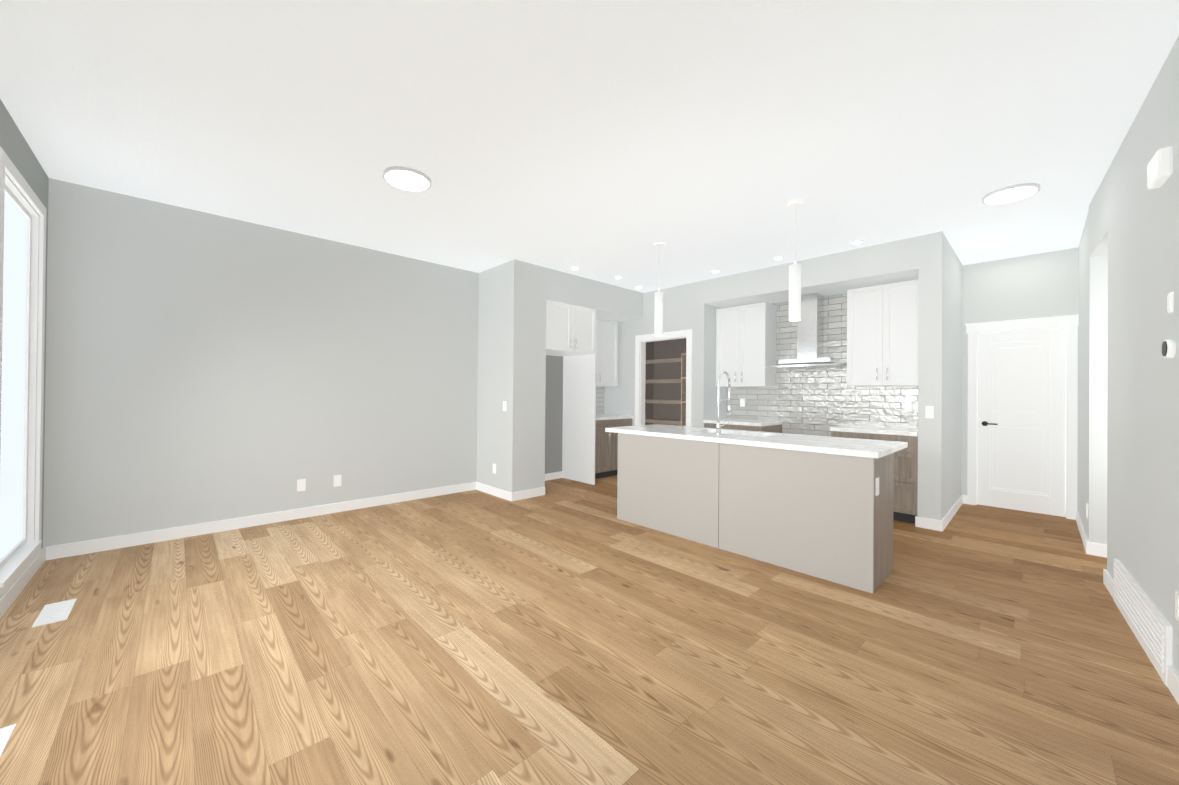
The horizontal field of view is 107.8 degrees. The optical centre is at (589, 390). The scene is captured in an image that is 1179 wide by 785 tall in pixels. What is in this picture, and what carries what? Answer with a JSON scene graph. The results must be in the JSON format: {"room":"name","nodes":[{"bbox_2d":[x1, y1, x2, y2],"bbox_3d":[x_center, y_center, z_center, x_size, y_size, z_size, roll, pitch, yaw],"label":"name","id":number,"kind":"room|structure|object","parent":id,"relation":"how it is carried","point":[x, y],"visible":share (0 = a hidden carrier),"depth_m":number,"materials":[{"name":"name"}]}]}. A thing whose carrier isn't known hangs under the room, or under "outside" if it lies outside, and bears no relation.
{"room":"open-plan living kitchen","nodes":[
{"label":"open-plan living kitchen","id":0,"kind":"room"},
{"bbox_2d":[0,99,48,548],"bbox_3d":[-2.033,-0.157,1.013,0.120,2.840,6.150,1,0,-44],"label":"wall","id":1,"kind":"structure","parent":0,"point":[14,145],"depth_m":2.79,"materials":[{"name":"grey paint"}]},
{"bbox_2d":[0,147,45,599],"bbox_3d":[-3.553,-0.076,2.624,0.155,2.440,1.090,1,0,-44],"label":"window","id":2,"kind":"structure","parent":1,"relation":"in","point":[22,264],"depth_m":2.81,"materials":[{"name":"white"}]},
{"bbox_2d":[0,546,51,618],"bbox_3d":[-2.068,1.214,1.129,0.018,0.100,5.700,1,0,-44],"label":"baseboard","id":3,"kind":"structure","parent":1,"relation":"attached to","point":[6,601],"depth_m":2.71,"materials":[{"name":"white wood"}]},
{"bbox_2d":[43,178,478,546],"bbox_3d":[-1.338,-0.125,5.853,7.580,2.840,0.120,1,0,-44],"label":"wall","id":4,"kind":"structure","parent":0,"point":[202,367],"depth_m":3.92,"materials":[{"name":"grey paint"}]},
{"bbox_2d":[48,482,475,559],"bbox_3d":[-2.747,1.225,4.412,3.521,0.100,0.018,1,0,-44],"label":"baseboard","id":5,"kind":"structure","parent":4,"relation":"attached to","point":[110,543],"depth_m":3.92,"materials":[{"name":"white wood"}]},
{"bbox_2d":[297,479,305,491],"bbox_3d":[-2.877,0.943,4.293,0.072,0.117,0.009,1,0,-44],"label":"outlet","id":6,"kind":"object","parent":4,"relation":"attached to","point":[301,484],"depth_m":4.29,"materials":[{"name":"white plastic"}]},
{"bbox_2d":[333,475,340,486],"bbox_3d":[-2.646,0.946,4.514,0.072,0.117,0.009,1,0,-44],"label":"outlet","id":7,"kind":"object","parent":4,"relation":"attached to","point":[337,478],"depth_m":4.51,"materials":[{"name":"white plastic"}]},
{"bbox_2d":[596,386,604,413],"bbox_3d":[-0.116,0.156,6.933,1.009,0.466,0.010,1,0,-44],"label":"backsplash","id":8,"kind":"structure","parent":4,"relation":"attached to","point":[599,399],"depth_m":7.21,"materials":[{"name":"tile"}]},
{"bbox_2d":[596,319,617,385],"bbox_3d":[0.008,-0.599,6.781,0.962,1.040,0.392,1,0,-44],"label":"upper cabinet","id":9,"kind":"object","parent":4,"relation":"attached to","point":[606,353],"visible":0.48,"depth_m":6.83,"materials":[{"name":"white wood"}]},
{"bbox_2d":[545,355,546,473],"bbox_3d":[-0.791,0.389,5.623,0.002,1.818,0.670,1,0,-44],"label":"wall","id":10,"kind":"structure","parent":0,"point":[546,355],"depth_m":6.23,"materials":[{"name":"grey paint"}]},
{"bbox_2d":[546,355,562,473],"bbox_3d":[-0.766,0.392,6.215,0.858,1.818,0.150,1,0,-44],"label":"wall","id":11,"kind":"structure","parent":0,"point":[553,413],"depth_m":6.35,"materials":[{"name":"grey paint"}]},
{"bbox_2d":[545,471,562,480],"bbox_3d":[-0.715,1.252,6.152,0.854,0.100,0.015,1,0,-44],"label":"baseboard","id":12,"kind":"structure","parent":11,"relation":"attached to","point":[555,475],"depth_m":6.33,"materials":[{"name":"white wood"}]},
{"bbox_2d":[0,475,1178,784],"bbox_3d":[1.091,1.353,3.282,8.000,0.100,7.400,1,0,-44],"label":"floor","id":13,"kind":"structure","parent":0,"point":[564,631],"depth_m":2.05,"materials":[{"name":"brown wood"}]},
{"bbox_2d":[0,724,15,757],"bbox_3d":[-2.102,1.261,1.470,0.120,0.008,0.320,1,0,-44],"label":"floor vent","id":14,"kind":"object","parent":13,"relation":"in","point":[6,733],"visible":1,"depth_m":1.57,"materials":[{"name":"white metal"}]},
{"bbox_2d":[32,598,76,627],"bbox_3d":[-3.036,1.258,2.445,0.120,0.008,0.320,1,0,-44],"label":"floor vent","id":15,"kind":"object","parent":13,"relation":"in","point":[54,612],"visible":1,"depth_m":2.43,"materials":[{"name":"white metal"}]},
{"bbox_2d":[477,259,546,492],"bbox_3d":[-1.009,-0.124,5.510,0.480,2.840,0.830,1,0,-44],"label":"pilaster","id":16,"kind":"object","parent":13,"relation":"on","point":[511,342],"visible":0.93,"depth_m":5.25,"materials":[{"name":"grey paint"}]},
{"bbox_2d":[476,482,511,500],"bbox_3d":[-1.183,1.243,5.316,0.018,0.100,0.815,1,0,-44],"label":"baseboard","id":17,"kind":"structure","parent":16,"relation":"attached to","point":[488,489],"depth_m":5.29,"materials":[{"name":"white wood"}]},
{"bbox_2d":[503,401,506,410],"bbox_3d":[-1.020,0.184,5.162,0.010,0.117,0.072,1,0,-44],"label":"light switch","id":18,"kind":"object","parent":16,"relation":"attached to","point":[504,405],"visible":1,"depth_m":5.15,"materials":[{"name":"white plastic"}]},
{"bbox_2d":[512,487,544,500],"bbox_3d":[-0.722,1.247,5.204,0.461,0.100,0.015,1,0,-44],"label":"baseboard","id":19,"kind":"structure","parent":16,"relation":"attached to","point":[525,494],"depth_m":5.18,"materials":[{"name":"white wood"}]},
{"bbox_2d":[546,300,595,484],"bbox_3d":[-0.504,0.079,5.969,0.882,2.447,0.860,1,0,-44],"label":"surround","id":20,"kind":"object","parent":13,"relation":"on","point":[571,334],"visible":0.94,"depth_m":6.05,"materials":[{"name":"white wood"}]},
{"bbox_2d":[595,414,633,478],"bbox_3d":[0.112,0.852,6.686,1.009,0.920,0.660,1,0,-44],"label":"base cabinet","id":21,"kind":"object","parent":13,"relation":"on","point":[606,454],"visible":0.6,"depth_m":6.44,"materials":[{"name":"beige wood"}]},
{"bbox_2d":[645,358,679,424],"bbox_3d":[1.693,0.387,7.434,0.399,1.885,1.784,1,0,-44],"label":"shelf","id":22,"kind":"object","parent":13,"relation":"on","point":[650,420],"depth_m":7.58,"materials":[{"name":"brown wood"}]},
{"bbox_2d":[680,353,685,425],"bbox_3d":[1.766,0.383,6.558,0.690,1.885,0.417,1,0,-44],"label":"shelf","id":23,"kind":"object","parent":13,"relation":"on","point":[682,401],"depth_m":6.48,"materials":[{"name":"brown wood"}]},
{"bbox_2d":[703,418,781,432],"bbox_3d":[2.060,0.864,5.813,0.644,0.920,0.817,1,0,-44],"label":"base cabinet","id":24,"kind":"object","parent":13,"relation":"on","point":[756,425],"visible":0.17,"depth_m":5.60,"materials":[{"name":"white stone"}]},
{"bbox_2d":[617,431,896,593],"bbox_3d":[1.307,0.867,3.809,0.692,0.880,2.236,1,0,-44],"label":"kitchen island","id":25,"kind":"object","parent":13,"relation":"on","point":[821,507],"depth_m":3.25,"materials":[{"name":"grey wood"}]},
{"bbox_2d":[605,424,904,458],"bbox_3d":[1.255,0.407,3.810,0.750,0.040,2.380,1,0,-44],"label":"island countertop","id":26,"kind":"structure","parent":25,"relation":"on","point":[863,448],"depth_m":3.36,"materials":[{"name":"white stone"}]},
{"bbox_2d":[830,425,917,523],"bbox_3d":[3.144,0.868,4.681,0.644,0.920,0.777,1,0,-44],"label":"base cabinet","id":27,"kind":"object","parent":13,"relation":"on","point":[905,483],"visible":0.29,"depth_m":4.31,"materials":[{"name":"beige wood"}]},
{"bbox_2d":[0,0,1178,292],"bbox_3d":[1.116,-1.587,3.297,8.000,0.100,7.400,1,0,-44],"label":"ceiling","id":28,"kind":"structure","parent":0,"point":[604,140],"depth_m":2.44,"materials":[{"name":"white paint"}]},
{"bbox_2d":[383,166,430,191],"bbox_3d":[-1.335,-1.546,3.152,0.330,0.025,0.330,1,0,-44],"label":"recessed light","id":29,"kind":"object","parent":28,"relation":"in","point":[405,178],"visible":1,"depth_m":3.12,"materials":[{"name":"white plastic"}]},
{"bbox_2d":[654,242,664,335],"bbox_3d":[0.727,-1.054,4.491,0.120,0.959,0.120,1,0,-44],"label":"pendant light","id":30,"kind":"object","parent":28,"relation":"hanging from","point":[658,317],"visible":1,"depth_m":4.45,"materials":[{"name":"white plastic"}]},
{"bbox_2d":[787,200,803,320],"bbox_3d":[1.675,-1.051,3.501,0.120,0.959,0.120,1,0,-44],"label":"pendant light","id":31,"kind":"object","parent":28,"relation":"hanging from","point":[794,291],"visible":1,"depth_m":3.46,"materials":[{"name":"white plastic"}]},
{"bbox_2d":[851,240,862,244],"bbox_3d":[2.731,-1.512,4.386,0.110,0.009,0.110,1,0,-44],"label":"recessed light","id":32,"kind":"object","parent":28,"relation":"in","point":[857,242],"visible":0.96,"depth_m":4.37,"materials":[{"name":"white plastic"}]},
{"bbox_2d":[982,183,1039,204],"bbox_3d":[3.231,-1.505,3.300,0.320,0.025,0.320,1,0,-44],"label":"recessed light","id":33,"kind":"object","parent":28,"relation":"in","point":[1011,193],"visible":1,"depth_m":3.27,"materials":[{"name":"white plastic"}]},
{"bbox_2d":[546,268,642,321],"bbox_3d":[-0.139,-1.337,6.339,1.900,0.390,0.830,1,0,-44],"label":"wall","id":34,"kind":"structure","parent":0,"point":[609,302],"depth_m":6.00,"materials":[{"name":"grey paint"}]},
{"bbox_2d":[604,281,708,426],"bbox_3d":[0.953,-0.101,6.641,0.120,2.840,1.910,1,0,-44],"label":"wall","id":35,"kind":"structure","parent":0,"point":[685,307],"depth_m":6.29,"materials":[{"name":"grey paint"}]},
{"bbox_2d":[635,329,691,425],"bbox_3d":[1.119,0.227,6.449,0.140,2.185,1.030,1,0,-44],"label":"door frame","id":36,"kind":"structure","parent":35,"relation":"attached to","point":[640,358],"depth_m":6.70,"materials":[{"name":"white wood"}]},
{"bbox_2d":[645,338,685,425],"bbox_3d":[1.399,-0.094,7.152,1.230,2.838,1.790,1,0,-44],"label":"liner","id":37,"kind":"object","parent":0,"point":[668,349],"visible":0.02,"depth_m":8.04,"materials":[{"name":"brown"}]},
{"bbox_2d":[708,305,725,419],"bbox_3d":[2.059,-0.093,6.462,1.230,2.840,0.120,1,0,-44],"label":"wall","id":38,"kind":"structure","parent":0,"point":[712,400],"depth_m":6.08,"materials":[{"name":"grey paint"}]},
{"bbox_2d":[704,236,918,307],"bbox_3d":[2.628,-1.354,5.279,0.630,0.320,2.370,1,0,-44],"label":"wall","id":39,"kind":"structure","parent":0,"point":[868,266],"depth_m":4.86,"materials":[{"name":"grey paint"}]},
{"bbox_2d":[917,231,961,519],"bbox_3d":[3.831,-0.086,4.670,1.550,2.840,0.180,1,0,-44],"label":"wall","id":40,"kind":"structure","parent":0,"point":[940,372],"depth_m":4.17,"materials":[{"name":"grey paint"}]},
{"bbox_2d":[926,406,933,417],"bbox_3d":[3.265,0.206,4.129,0.010,0.117,0.060,1,0,-44],"label":"light switch","id":41,"kind":"object","parent":40,"relation":"attached to","point":[929,411],"visible":1,"depth_m":4.12,"materials":[{"name":"white plastic"}]},
{"bbox_2d":[936,495,966,531],"bbox_3d":[3.890,1.284,4.578,1.565,0.100,0.040,1,0,-44],"label":"baseboard","id":42,"kind":"structure","parent":40,"relation":"attached to","point":[941,525],"depth_m":4.39,"materials":[{"name":"white wood"}]},
{"bbox_2d":[961,247,1078,509],"bbox_3d":[4.815,-0.077,4.850,0.120,2.840,0.920,1,0,-44],"label":"wall","id":43,"kind":"structure","parent":0,"point":[1041,285],"depth_m":4.82,"materials":[{"name":"grey paint"}]},
{"bbox_2d":[977,328,1065,516],"bbox_3d":[4.797,0.334,4.799,0.098,2.006,0.694,1,0,-44],"label":"hall door","id":44,"kind":"structure","parent":43,"relation":"in","point":[1021,423],"depth_m":4.79,"materials":[{"name":"white wood"}]},
{"bbox_2d":[965,314,1078,519],"bbox_3d":[4.817,0.276,4.819,0.152,2.135,0.910,1,0,-44],"label":"door frame","id":45,"kind":"structure","parent":43,"relation":"attached to","point":[1070,323],"depth_m":4.61,"materials":[{"name":"white wood"}]},
{"bbox_2d":[1078,211,1107,544],"bbox_3d":[5.112,-0.081,3.528,1.520,2.840,1.400,1,0,-44],"label":"wall","id":46,"kind":"structure","parent":0,"point":[1092,373],"depth_m":3.49,"materials":[{"name":"grey paint"}]},
{"bbox_2d":[1076,510,1087,544],"bbox_3d":[4.571,1.287,3.993,1.391,0.100,0.018,1,0,-44],"label":"baseboard","id":47,"kind":"structure","parent":46,"relation":"attached to","point":[1080,526],"depth_m":3.97,"materials":[{"name":"white wood"}]},
{"bbox_2d":[1086,503,1087,518],"bbox_3d":[4.153,1.001,3.589,0.072,0.117,0.009,1,0,-44],"label":"outlet","id":48,"kind":"object","parent":46,"relation":"attached to","point":[1087,510],"visible":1,"depth_m":3.57,"materials":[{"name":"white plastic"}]},
{"bbox_2d":[1088,36,1178,674],"bbox_3d":[2.006,-0.120,1.195,0.120,2.840,6.211,0,0,43],"label":"wall","id":49,"kind":"structure","parent":0,"point":[1143,431],"depth_m":2.24,"materials":[{"name":"grey paint"}]},
{"bbox_2d":[1084,539,1106,557],"bbox_3d":[4.541,1.281,2.995,0.015,0.100,1.415,1,0,-44],"label":"baseboard","id":50,"kind":"structure","parent":49,"relation":"attached to","point":[1091,548],"depth_m":3.47,"materials":[{"name":"white wood"}]},
{"bbox_2d":[1103,569,1113,598],"bbox_3d":[3.424,1.271,2.814,0.363,0.100,0.056,1,0,-44],"label":"baseboard","id":51,"kind":"structure","parent":49,"relation":"attached to","point":[1108,581],"depth_m":2.82,"materials":[{"name":"white wood"}]},
{"bbox_2d":[1113,558,1172,685],"bbox_3d":[2.924,1.178,2.295,0.023,0.270,1.082,0,0,43],"label":"air vent","id":52,"kind":"object","parent":49,"relation":"in","point":[1150,626],"visible":1,"depth_m":2.16,"materials":[{"name":"white metal"}]},
{"bbox_2d":[1147,146,1172,188],"bbox_3d":[2.621,-1.021,1.976,0.045,0.130,0.180,0,0,43],"label":"door chime","id":53,"kind":"object","parent":49,"relation":"attached to","point":[1159,169],"visible":0.98,"depth_m":1.93,"materials":[{"name":"white plastic"}]},
{"bbox_2d":[1162,339,1175,357],"bbox_3d":[2.567,-0.187,1.906,0.025,0.084,0.084,0,0,43],"label":"thermostat","id":54,"kind":"object","parent":49,"relation":"attached to","point":[1168,348],"visible":1,"depth_m":1.89,"materials":[{"name":"white plastic"}]},
{"bbox_2d":[1167,292,1173,313],"bbox_3d":[2.587,-0.392,1.916,0.010,0.090,0.050,0,0,43],"label":"light switch","id":55,"kind":"object","parent":49,"relation":"attached to","point":[1170,302],"depth_m":1.91,"materials":[{"name":"white plastic"}]},
{"bbox_2d":[1167,665,1178,704],"bbox_3d":[1.249,1.239,0.479,3.850,0.100,0.251,1,0,-44],"label":"baseboard","id":56,"kind":"structure","parent":49,"relation":"attached to","point":[1172,676],"depth_m":1.84,"materials":[{"name":"white wood"}]},
{"bbox_2d":[1175,591,1178,621],"bbox_3d":[2.495,0.917,1.821,0.009,0.117,0.072,0,0,43],"label":"outlet","id":57,"kind":"object","parent":49,"relation":"attached to","point":[1176,592],"depth_m":1.83,"materials":[{"name":"white plastic"}]},
{"bbox_3d":[2.888,-0.090,5.532,0.120,2.840,2.370,1,0,-44],"label":"wall","id":58,"kind":"structure","parent":0,"visible":0},
{"bbox_2d":[716,302,775,386],"bbox_3d":[2.146,-0.607,5.940,0.374,1.095,0.710,1,0,-44],"label":"upper cabinet","id":59,"kind":"object","parent":58,"relation":"attached to","point":[745,345],"visible":0.96,"depth_m":5.78,"materials":[{"name":"white wood"}]},
{"bbox_2d":[766,293,846,367],"bbox_3d":[2.681,-0.737,5.293,0.499,0.905,0.805,1,0,-44],"label":"range hood","id":60,"kind":"object","parent":58,"relation":"attached to","point":[810,336],"visible":0.9,"depth_m":5.29,"materials":[{"name":"silver metal"}]},
{"bbox_2d":[726,293,917,436],"bbox_3d":[2.837,0.021,5.484,0.015,2.417,2.365,1,0,-44],"label":"backsplash","id":61,"kind":"structure","parent":58,"relation":"attached to","point":[818,400],"depth_m":5.38,"materials":[{"name":"tile"}]},
{"bbox_2d":[847,279,918,385],"bbox_3d":[3.281,-0.603,4.754,0.374,1.095,0.695,1,0,-44],"label":"upper cabinet","id":62,"kind":"object","parent":58,"relation":"attached to","point":[882,335],"visible":0.94,"depth_m":4.65,"materials":[{"name":"white wood"}]}
]}

